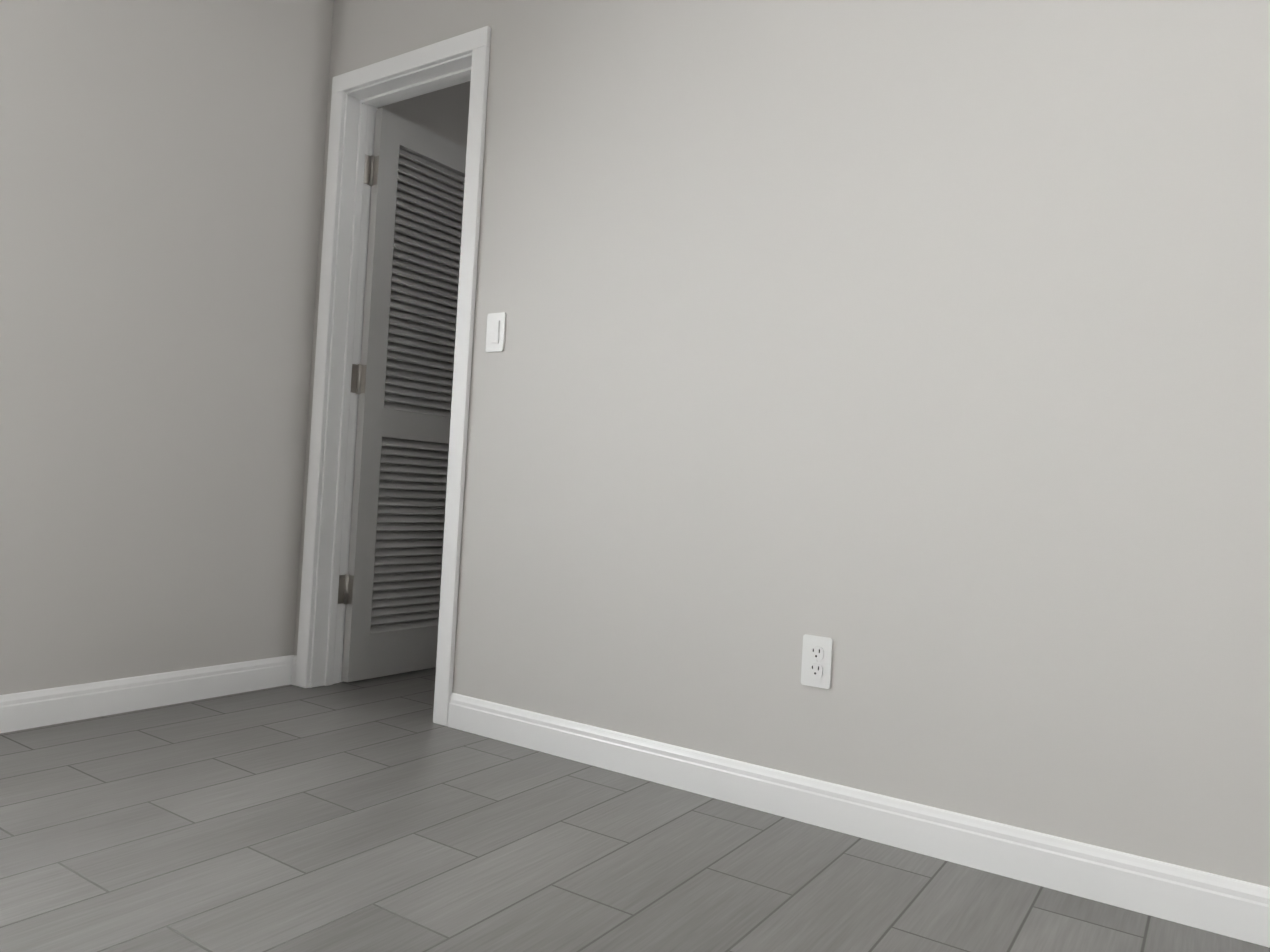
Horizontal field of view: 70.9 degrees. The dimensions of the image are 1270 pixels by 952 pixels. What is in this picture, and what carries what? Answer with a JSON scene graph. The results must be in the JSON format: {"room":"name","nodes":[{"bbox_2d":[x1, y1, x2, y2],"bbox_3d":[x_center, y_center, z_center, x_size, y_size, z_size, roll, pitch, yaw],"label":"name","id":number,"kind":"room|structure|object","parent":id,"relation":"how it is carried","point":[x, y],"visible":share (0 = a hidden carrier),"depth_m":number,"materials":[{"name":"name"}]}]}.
{"room":"empty room","nodes":[
{"label":"empty room","id":0,"kind":"room"},
{"bbox_2d":[0,0,470,694],"bbox_3d":[-1.847,-0.557,2.208,0.200,2.440,4.795,2,-1,34],"label":"wall","id":1,"kind":"structure","parent":0,"point":[160,184],"depth_m":2.67,"materials":[{"name":"paint"}]},
{"bbox_2d":[0,655,296,732],"bbox_3d":[-2.119,0.591,1.670,0.030,0.098,3.405,2,-1,34],"label":"baseboard","id":2,"kind":"structure","parent":1,"relation":"attached to","point":[50,706],"depth_m":2.64,"materials":[{"name":"white wood"}]},
{"bbox_2d":[0,667,1269,951],"bbox_3d":[-0.374,0.786,1.150,3.920,0.120,4.795,2,-1,34],"label":"floor","id":3,"kind":"structure","parent":0,"point":[378,815],"depth_m":1.73,"materials":[{"name":"tile"}]},
{"bbox_2d":[293,0,1269,886],"bbox_3d":[0.455,-0.432,2.129,3.720,2.440,0.120,2,-1,34],"label":"wall","id":4,"kind":"structure","parent":0,"point":[911,358],"depth_m":1.97,"materials":[{"name":"paint"}]},
{"bbox_2d":[295,26,490,725],"bbox_3d":[-0.762,-0.316,2.936,0.730,2.105,0.154,2,-1,34],"label":"door frame","id":5,"kind":"structure","parent":4,"relation":"attached to","point":[359,96],"depth_m":3.05,"materials":[{"name":"white wood"}]},
{"bbox_2d":[338,108,466,681],"bbox_3d":[-0.800,-0.277,3.366,0.097,2.022,0.636,2,-1,34],"label":"door","id":6,"kind":"structure","parent":4,"relation":"in","point":[389,590],"depth_m":3.28,"materials":[{"name":"grey paint"}]},
{"bbox_2d":[485,312,505,351],"bbox_3d":[-0.412,-0.423,2.630,0.070,0.115,0.010,2,-1,34],"label":"switch plate","id":7,"kind":"object","parent":4,"relation":"attached to","point":[495,333],"visible":1,"depth_m":2.62,"materials":[{"name":"white plastic"}]},
{"bbox_2d":[801,634,832,688],"bbox_3d":[0.413,0.422,2.033,0.070,0.115,0.008,2,-1,34],"label":"electrical outlet","id":8,"kind":"object","parent":4,"relation":"attached to","point":[816,667],"visible":1,"depth_m":2.03,"materials":[{"name":"white plastic"}]},
{"bbox_2d":[447,693,1269,947],"bbox_3d":[0.611,0.745,1.878,2.798,0.098,0.015,2,-1,34],"label":"baseboard","id":9,"kind":"structure","parent":4,"relation":"attached to","point":[1202,899],"depth_m":1.89,"materials":[{"name":"white wood"}]}
]}

